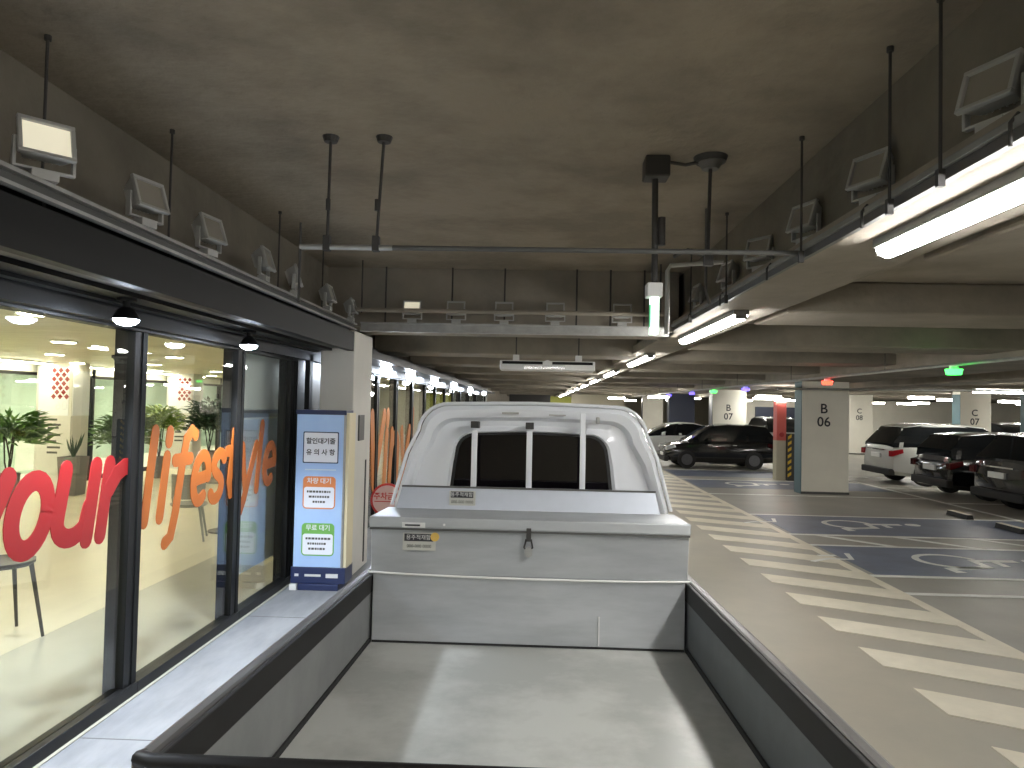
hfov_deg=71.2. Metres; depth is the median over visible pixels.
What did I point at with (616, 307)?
floodlight
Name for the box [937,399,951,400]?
diffuser
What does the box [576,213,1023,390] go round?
ledge
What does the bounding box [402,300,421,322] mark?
floodlight
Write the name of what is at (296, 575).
print
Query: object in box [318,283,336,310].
floodlight
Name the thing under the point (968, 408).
pillar
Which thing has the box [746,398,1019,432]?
wall
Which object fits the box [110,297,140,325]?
spotlight
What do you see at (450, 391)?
window
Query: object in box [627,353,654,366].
tube light
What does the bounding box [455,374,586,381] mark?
beam
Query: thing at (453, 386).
spotlight
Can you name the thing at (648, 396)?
diffuser
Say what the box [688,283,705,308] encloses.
floodlight
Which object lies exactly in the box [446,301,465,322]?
floodlight
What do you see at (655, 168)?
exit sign
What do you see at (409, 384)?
window
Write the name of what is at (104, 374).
window
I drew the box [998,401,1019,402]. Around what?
diffuser
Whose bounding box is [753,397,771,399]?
ceiling light
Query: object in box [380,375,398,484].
window
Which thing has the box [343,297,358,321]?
floodlight
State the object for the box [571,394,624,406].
wall
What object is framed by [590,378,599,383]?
tube light
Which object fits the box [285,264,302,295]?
floodlight
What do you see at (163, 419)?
potted plant
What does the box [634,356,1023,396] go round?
conduit
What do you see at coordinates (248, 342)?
spotlight
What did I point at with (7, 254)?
trim
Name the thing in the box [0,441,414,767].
floor
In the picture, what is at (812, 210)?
floodlight
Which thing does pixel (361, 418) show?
switch plate
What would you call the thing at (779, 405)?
column
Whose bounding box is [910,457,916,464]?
tail lamp
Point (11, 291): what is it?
trim
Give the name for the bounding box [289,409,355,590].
sign board
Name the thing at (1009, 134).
cable tray
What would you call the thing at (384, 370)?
spotlight
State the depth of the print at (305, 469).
7.06 m
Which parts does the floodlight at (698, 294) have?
frame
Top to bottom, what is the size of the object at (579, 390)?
0.280 m
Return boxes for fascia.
[0,189,353,350]
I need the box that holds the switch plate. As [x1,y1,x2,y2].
[358,415,364,440]
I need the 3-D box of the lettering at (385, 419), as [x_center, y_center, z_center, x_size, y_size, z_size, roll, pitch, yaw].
[-2.066,1.234,12.584,0.005,1.701,3.788,1,-2,2]
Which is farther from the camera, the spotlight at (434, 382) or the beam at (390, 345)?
the spotlight at (434, 382)
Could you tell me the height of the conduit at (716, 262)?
0.900 m
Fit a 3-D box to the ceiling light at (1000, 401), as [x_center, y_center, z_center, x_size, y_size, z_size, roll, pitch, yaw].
[21.080,0.735,30.273,0.900,0.110,0.180,1,-2,2]
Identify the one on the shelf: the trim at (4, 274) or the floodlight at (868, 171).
the floodlight at (868, 171)
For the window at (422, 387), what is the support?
in the wall at (497, 396)
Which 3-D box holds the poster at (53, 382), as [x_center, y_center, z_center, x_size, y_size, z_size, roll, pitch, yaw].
[-8.915,0.141,13.916,0.600,0.940,0.012,1,-2,2]
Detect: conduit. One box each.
[355,260,670,317]
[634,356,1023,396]
[664,208,723,333]
[777,388,1023,391]
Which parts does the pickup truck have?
rail, rail, tailgate rail, drip rail, rail, rail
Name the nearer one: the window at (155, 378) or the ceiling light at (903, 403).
the window at (155, 378)
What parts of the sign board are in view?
notice panel, notice panel, title panel, casing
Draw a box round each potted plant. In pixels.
[0,407,62,507]
[87,411,164,448]
[145,404,186,477]
[175,396,221,470]
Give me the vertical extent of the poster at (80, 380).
0.880 m
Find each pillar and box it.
[203,377,221,449]
[641,396,662,432]
[667,394,694,422]
[709,390,746,464]
[794,381,848,494]
[849,395,872,454]
[952,392,990,431]
[1020,389,1023,431]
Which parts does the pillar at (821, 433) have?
panel, skirting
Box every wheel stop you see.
[946,510,973,519]
[995,522,1023,533]
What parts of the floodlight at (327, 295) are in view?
frame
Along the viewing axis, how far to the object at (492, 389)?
38.01 m
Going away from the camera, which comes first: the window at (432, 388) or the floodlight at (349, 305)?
the floodlight at (349, 305)
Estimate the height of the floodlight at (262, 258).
0.231 m
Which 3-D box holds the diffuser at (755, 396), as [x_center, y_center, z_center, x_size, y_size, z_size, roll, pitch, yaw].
[9.213,0.469,25.691,0.870,0.070,0.180,1,-2,2]
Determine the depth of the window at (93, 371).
15.82 m
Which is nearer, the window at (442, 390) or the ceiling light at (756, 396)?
the window at (442, 390)
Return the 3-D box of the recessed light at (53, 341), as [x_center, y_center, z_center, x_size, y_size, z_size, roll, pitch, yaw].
[-5.384,-0.505,8.588,0.296,0.021,0.296,1,-2,2]
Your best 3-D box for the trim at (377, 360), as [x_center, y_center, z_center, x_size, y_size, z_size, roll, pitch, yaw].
[-1.457,0.039,21.223,0.420,0.065,25.700,1,-2,2]
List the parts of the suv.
number plate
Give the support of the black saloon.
on the floor at (904, 615)
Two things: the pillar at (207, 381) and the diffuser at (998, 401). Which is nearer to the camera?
the pillar at (207, 381)
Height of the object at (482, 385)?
0.340 m
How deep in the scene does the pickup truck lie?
2.73 m
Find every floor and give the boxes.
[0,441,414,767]
[652,453,1023,767]
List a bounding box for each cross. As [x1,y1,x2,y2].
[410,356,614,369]
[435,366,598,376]
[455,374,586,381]
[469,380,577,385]
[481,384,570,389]
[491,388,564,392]
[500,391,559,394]
[564,394,951,402]
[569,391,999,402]
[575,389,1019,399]
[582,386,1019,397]
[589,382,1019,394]
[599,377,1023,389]
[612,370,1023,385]
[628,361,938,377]
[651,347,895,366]
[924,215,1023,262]
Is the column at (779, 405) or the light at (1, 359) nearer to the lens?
the light at (1, 359)
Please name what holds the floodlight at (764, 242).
on the shelf
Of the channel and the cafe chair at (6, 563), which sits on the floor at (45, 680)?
the cafe chair at (6, 563)
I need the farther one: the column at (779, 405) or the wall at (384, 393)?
the wall at (384, 393)
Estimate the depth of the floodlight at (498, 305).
7.41 m
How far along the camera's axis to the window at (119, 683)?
4.39 m
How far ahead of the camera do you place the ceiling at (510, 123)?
3.35 m
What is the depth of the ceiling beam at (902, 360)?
13.58 m
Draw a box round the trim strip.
[368,570,690,582]
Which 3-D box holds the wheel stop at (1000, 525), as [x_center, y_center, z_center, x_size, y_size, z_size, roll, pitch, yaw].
[8.680,2.509,12.433,0.136,0.096,0.700,1,-2,2]
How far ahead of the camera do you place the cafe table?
9.85 m
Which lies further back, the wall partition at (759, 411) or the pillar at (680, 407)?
the wall partition at (759, 411)
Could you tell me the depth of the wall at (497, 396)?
38.37 m
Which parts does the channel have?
hanger rod, hanger rod, hanger rod, hanger rod, hanger rod, hanger rod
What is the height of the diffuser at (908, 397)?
0.070 m
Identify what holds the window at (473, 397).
in the wall at (497, 396)
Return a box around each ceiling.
[0,0,985,271]
[0,309,446,389]
[747,254,1023,323]
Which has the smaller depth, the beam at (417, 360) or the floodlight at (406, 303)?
the floodlight at (406, 303)
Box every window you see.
[0,301,149,767]
[0,361,37,374]
[87,368,95,480]
[96,369,113,477]
[136,330,246,691]
[143,373,166,470]
[238,350,320,618]
[239,353,278,573]
[367,374,380,527]
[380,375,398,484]
[399,379,414,462]
[414,382,426,430]
[426,384,436,412]
[437,386,445,402]
[446,388,453,401]
[453,390,460,401]
[461,391,469,401]
[469,393,476,401]
[476,394,484,401]
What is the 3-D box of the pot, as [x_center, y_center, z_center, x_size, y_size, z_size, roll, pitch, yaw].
[-8.262,1.722,13.450,0.380,0.720,0.380,1,-2,2]
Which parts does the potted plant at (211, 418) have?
pot, stem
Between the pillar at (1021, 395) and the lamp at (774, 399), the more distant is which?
the pillar at (1021, 395)
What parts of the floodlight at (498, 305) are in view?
frame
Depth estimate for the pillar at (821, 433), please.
17.42 m
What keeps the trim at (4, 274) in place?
attached to the wall
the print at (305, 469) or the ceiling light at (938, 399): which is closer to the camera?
the print at (305, 469)
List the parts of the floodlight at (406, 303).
frame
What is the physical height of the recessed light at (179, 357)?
0.021 m
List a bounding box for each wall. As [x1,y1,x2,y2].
[0,373,221,458]
[367,335,508,401]
[378,389,486,441]
[550,396,570,402]
[562,396,708,424]
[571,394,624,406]
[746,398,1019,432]
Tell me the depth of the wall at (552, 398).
54.89 m
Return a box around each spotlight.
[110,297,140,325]
[239,330,258,349]
[380,366,392,375]
[405,372,415,380]
[430,379,438,385]
[450,384,457,389]
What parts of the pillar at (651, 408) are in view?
panel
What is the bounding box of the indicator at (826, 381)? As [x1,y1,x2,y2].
[821,379,832,384]
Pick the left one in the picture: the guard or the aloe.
the aloe
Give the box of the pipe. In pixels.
[297,133,797,301]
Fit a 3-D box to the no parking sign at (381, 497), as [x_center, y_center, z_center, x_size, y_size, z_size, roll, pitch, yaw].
[-1.733,1.746,9.918,0.397,0.734,0.397,0,-2,40]
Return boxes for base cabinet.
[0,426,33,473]
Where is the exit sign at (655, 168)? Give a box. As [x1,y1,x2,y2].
[642,155,670,334]
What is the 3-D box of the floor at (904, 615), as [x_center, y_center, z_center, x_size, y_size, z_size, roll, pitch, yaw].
[17.009,3.350,29.835,36.000,0.208,79.000,1,-2,2]
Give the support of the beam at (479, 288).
attached to the ceiling at (510, 123)
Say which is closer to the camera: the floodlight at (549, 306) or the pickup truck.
the pickup truck
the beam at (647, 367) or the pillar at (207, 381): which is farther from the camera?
the pillar at (207, 381)
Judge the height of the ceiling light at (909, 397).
0.110 m
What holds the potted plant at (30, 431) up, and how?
on the floor at (45, 680)
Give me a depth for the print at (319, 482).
7.06 m
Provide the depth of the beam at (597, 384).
28.84 m
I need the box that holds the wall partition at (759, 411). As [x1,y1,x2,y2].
[755,407,794,418]
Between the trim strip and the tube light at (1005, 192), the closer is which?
the tube light at (1005, 192)
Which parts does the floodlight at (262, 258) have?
frame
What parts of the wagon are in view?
number plate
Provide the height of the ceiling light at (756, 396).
0.110 m
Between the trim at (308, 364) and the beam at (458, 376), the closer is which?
the trim at (308, 364)
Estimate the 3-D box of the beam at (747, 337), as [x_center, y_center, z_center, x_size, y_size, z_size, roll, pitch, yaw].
[18.435,-0.334,9.351,31.840,0.280,0.950,1,-2,2]
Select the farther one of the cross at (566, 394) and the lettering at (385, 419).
the cross at (566, 394)
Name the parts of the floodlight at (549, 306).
frame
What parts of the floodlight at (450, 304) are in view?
frame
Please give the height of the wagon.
1.578 m
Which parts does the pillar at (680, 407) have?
panel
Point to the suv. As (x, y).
(888, 451)
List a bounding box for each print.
[293,414,343,567]
[294,573,337,577]
[305,469,335,470]
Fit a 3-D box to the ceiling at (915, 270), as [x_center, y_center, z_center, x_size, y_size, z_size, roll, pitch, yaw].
[19.026,0.125,29.863,32.100,0.060,79.000,1,-2,2]
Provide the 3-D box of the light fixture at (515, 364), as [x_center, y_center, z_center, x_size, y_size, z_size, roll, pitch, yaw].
[0.456,-0.491,9.169,1.200,0.650,0.380,1,-2,2]
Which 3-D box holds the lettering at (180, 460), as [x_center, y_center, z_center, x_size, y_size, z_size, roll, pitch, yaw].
[-2.324,0.726,5.735,0.005,0.858,2.358,1,-2,2]
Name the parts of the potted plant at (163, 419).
pot, stem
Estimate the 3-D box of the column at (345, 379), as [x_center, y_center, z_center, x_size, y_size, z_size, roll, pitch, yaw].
[-1.848,0.820,7.943,0.375,2.760,0.810,1,-2,2]
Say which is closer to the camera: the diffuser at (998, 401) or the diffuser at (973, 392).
the diffuser at (973, 392)
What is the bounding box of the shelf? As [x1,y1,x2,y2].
[555,103,1023,396]
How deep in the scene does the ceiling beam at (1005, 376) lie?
16.70 m
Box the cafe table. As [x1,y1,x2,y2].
[206,477,217,533]
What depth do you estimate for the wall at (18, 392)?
21.56 m
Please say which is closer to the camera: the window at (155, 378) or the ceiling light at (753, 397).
the window at (155, 378)
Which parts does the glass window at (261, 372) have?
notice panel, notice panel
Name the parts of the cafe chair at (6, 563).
leg, seat, leg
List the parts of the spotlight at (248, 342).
lamp shade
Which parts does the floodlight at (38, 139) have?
frame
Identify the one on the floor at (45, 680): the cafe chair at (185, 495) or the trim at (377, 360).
the cafe chair at (185, 495)
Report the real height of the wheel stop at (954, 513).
0.096 m
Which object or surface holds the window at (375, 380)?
in the wall at (497, 396)
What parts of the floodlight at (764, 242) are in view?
frame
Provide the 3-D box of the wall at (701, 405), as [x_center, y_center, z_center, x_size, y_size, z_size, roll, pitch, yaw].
[18.131,2.613,69.361,36.600,3.700,0.200,1,-2,2]
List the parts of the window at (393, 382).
frame rail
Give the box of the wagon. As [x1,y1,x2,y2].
[910,432,1011,500]
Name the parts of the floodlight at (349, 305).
frame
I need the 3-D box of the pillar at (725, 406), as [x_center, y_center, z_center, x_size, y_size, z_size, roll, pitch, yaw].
[8.000,1.535,26.547,1.262,2.860,0.510,1,-2,2]
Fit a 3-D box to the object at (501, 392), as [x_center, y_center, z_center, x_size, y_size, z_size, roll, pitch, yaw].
[1.182,0.518,47.394,3.910,0.340,0.800,1,-2,2]
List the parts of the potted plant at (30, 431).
stem, pot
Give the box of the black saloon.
[969,432,1023,508]
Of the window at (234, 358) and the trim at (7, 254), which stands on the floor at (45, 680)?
the window at (234, 358)
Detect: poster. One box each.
[38,367,69,415]
[71,371,90,415]
[168,377,191,412]
[193,380,202,405]
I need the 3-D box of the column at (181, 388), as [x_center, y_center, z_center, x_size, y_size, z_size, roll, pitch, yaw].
[-8.739,0.985,19.063,0.720,2.510,0.565,1,-2,2]
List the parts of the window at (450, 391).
pane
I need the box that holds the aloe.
[57,433,89,495]
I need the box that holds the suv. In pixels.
[861,423,988,486]
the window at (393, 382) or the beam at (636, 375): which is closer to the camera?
the window at (393, 382)
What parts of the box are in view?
panel, lid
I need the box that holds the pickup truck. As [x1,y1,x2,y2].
[131,401,894,767]
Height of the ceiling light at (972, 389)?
0.110 m
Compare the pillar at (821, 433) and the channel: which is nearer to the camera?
the channel
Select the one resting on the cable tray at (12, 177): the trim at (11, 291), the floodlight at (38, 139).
the floodlight at (38, 139)
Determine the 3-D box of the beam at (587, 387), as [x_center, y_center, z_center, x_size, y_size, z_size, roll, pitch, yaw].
[19.291,0.419,33.824,31.840,0.280,0.950,1,-2,2]
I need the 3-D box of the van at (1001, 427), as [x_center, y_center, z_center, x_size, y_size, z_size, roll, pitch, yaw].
[19.974,2.412,28.534,2.260,1.728,4.770,1,-2,2]
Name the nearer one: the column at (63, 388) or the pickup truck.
the pickup truck
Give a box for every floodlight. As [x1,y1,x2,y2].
[10,113,76,184]
[124,173,169,228]
[191,212,227,257]
[251,245,276,282]
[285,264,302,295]
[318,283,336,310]
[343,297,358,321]
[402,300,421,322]
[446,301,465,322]
[494,302,513,323]
[545,302,564,324]
[612,304,631,325]
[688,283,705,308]
[716,259,738,290]
[743,235,774,271]
[785,198,821,244]
[845,146,894,204]
[954,47,1023,132]
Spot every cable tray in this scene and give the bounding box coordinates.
[0,34,356,329]
[671,0,1023,330]
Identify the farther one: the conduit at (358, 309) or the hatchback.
the hatchback
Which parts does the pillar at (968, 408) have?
panel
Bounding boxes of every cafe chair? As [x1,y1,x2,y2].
[0,554,43,636]
[170,474,207,541]
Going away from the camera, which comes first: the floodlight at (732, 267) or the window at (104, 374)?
the floodlight at (732, 267)
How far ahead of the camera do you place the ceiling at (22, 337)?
9.64 m
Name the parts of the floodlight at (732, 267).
frame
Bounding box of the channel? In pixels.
[360,267,668,336]
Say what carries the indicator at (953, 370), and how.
attached to the conduit at (1018, 357)
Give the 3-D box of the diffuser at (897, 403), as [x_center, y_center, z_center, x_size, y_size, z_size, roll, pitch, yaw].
[19.771,0.995,35.817,0.870,0.070,0.180,1,-2,2]
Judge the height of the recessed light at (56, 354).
0.021 m
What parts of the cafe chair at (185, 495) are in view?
backrest, seat, leg, leg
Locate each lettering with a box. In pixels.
[0,455,127,561]
[141,419,275,549]
[370,406,413,491]
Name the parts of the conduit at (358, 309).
hanger rod, hanger rod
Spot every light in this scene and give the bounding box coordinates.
[0,358,204,377]
[13,311,42,316]
[43,353,65,355]
[49,340,77,343]
[164,356,184,358]
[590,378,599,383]
[603,369,618,377]
[608,397,624,398]
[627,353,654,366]
[648,395,668,397]
[678,310,748,343]
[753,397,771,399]
[755,395,781,397]
[873,166,1023,257]
[897,402,915,404]
[908,396,933,398]
[937,398,951,400]
[972,389,1022,393]
[998,400,1019,402]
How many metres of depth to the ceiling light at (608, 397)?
37.74 m
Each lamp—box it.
[774,399,789,400]
[889,449,903,456]
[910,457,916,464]
[946,461,963,469]
[969,463,976,471]
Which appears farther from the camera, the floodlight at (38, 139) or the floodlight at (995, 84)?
the floodlight at (38, 139)
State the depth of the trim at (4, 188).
3.53 m
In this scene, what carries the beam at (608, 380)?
attached to the ceiling at (915, 270)
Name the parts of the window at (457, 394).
pane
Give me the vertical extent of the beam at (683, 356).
0.280 m
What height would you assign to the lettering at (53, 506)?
0.680 m
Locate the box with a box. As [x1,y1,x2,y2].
[369,485,690,651]
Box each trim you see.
[0,185,347,328]
[0,250,335,347]
[0,255,331,350]
[0,269,318,351]
[0,277,320,363]
[304,354,312,409]
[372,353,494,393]
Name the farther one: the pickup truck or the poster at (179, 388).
the poster at (179, 388)
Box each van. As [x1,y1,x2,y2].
[748,416,794,435]
[991,422,1019,432]
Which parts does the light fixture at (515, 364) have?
casing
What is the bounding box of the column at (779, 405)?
[773,399,789,479]
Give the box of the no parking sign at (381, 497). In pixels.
[371,483,398,512]
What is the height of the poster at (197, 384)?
0.880 m
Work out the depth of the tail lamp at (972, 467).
15.51 m
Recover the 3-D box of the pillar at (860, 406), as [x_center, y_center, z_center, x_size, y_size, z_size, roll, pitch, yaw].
[16.703,1.958,34.538,1.222,2.860,0.510,1,-2,2]
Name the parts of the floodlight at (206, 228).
frame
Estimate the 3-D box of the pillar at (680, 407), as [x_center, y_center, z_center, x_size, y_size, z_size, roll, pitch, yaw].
[8.300,1.800,35.138,1.262,2.860,0.510,1,-2,2]
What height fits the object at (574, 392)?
0.280 m
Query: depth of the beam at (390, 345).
10.65 m
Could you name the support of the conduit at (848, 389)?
attached to the ceiling beam at (1005, 376)
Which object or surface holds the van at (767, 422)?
on the floor at (904, 615)
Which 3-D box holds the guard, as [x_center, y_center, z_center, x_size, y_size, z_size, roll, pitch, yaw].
[8.050,2.115,20.673,0.220,1.350,0.205,1,-2,2]
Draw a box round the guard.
[786,434,793,480]
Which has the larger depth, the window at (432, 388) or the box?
the window at (432, 388)
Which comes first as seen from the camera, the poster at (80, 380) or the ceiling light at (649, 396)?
the poster at (80, 380)
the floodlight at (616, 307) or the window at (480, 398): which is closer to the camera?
the floodlight at (616, 307)
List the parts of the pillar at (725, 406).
panel, skirting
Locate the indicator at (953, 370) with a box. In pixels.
[945,366,962,374]
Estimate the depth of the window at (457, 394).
22.38 m
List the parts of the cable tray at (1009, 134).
hanger rod, hanger rod, hanger rod, hanger rod, hanger rod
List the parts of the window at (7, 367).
frame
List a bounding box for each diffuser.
[648,396,668,397]
[755,396,781,397]
[897,403,915,404]
[908,397,933,398]
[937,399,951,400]
[973,392,1022,393]
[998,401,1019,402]
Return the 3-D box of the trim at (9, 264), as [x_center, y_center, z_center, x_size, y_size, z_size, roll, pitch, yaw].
[-2.294,-0.637,-0.691,0.240,0.065,16.420,1,-2,2]
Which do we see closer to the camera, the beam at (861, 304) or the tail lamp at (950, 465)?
the beam at (861, 304)
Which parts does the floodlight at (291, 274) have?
frame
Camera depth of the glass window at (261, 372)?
7.17 m
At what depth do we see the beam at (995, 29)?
3.06 m
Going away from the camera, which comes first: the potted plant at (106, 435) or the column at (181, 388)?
the potted plant at (106, 435)
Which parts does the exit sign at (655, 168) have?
lit panel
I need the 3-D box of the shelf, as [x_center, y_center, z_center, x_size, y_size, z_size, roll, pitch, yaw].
[2.733,0.115,30.434,0.500,0.112,79.000,1,-2,2]
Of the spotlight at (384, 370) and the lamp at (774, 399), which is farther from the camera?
the lamp at (774, 399)
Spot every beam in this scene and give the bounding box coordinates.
[0,49,327,306]
[327,267,678,339]
[375,335,636,359]
[637,0,1023,342]
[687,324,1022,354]
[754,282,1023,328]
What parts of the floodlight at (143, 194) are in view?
frame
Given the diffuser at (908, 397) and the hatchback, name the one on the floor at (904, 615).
the hatchback
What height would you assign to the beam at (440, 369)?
0.340 m
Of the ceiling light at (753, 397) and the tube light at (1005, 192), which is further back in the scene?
the ceiling light at (753, 397)
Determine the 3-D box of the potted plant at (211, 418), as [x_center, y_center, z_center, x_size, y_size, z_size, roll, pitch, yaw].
[-7.690,1.261,18.148,1.707,1.947,1.688,1,-2,2]
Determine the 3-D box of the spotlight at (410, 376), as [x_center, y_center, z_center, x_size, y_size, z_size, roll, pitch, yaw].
[-1.753,-0.154,12.430,0.182,0.205,0.210,1,-2,6]
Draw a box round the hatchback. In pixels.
[658,423,772,469]
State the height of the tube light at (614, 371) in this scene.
0.088 m
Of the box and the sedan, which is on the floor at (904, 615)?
the sedan
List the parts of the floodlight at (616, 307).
frame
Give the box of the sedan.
[644,422,703,452]
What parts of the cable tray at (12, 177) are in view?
hanger rod, hanger rod, hanger rod, hanger rod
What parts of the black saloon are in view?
number plate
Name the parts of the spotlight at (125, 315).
lamp shade, stem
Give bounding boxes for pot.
[57,455,89,495]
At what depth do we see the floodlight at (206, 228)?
4.03 m
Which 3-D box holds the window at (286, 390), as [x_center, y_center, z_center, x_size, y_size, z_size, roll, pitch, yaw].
[-2.308,0.792,7.159,0.150,2.450,2.210,1,-2,2]
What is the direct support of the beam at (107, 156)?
attached to the ceiling at (510, 123)
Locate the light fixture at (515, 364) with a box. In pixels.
[500,337,594,372]
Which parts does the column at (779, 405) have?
red panel, panel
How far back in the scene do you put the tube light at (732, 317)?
6.36 m
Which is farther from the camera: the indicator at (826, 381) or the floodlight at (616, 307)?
the indicator at (826, 381)
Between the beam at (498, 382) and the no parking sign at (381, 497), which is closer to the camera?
the no parking sign at (381, 497)
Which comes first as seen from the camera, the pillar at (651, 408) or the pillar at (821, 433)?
the pillar at (821, 433)
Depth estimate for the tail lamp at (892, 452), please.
19.77 m
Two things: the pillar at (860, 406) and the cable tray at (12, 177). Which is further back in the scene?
the pillar at (860, 406)
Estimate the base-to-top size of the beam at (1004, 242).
0.280 m

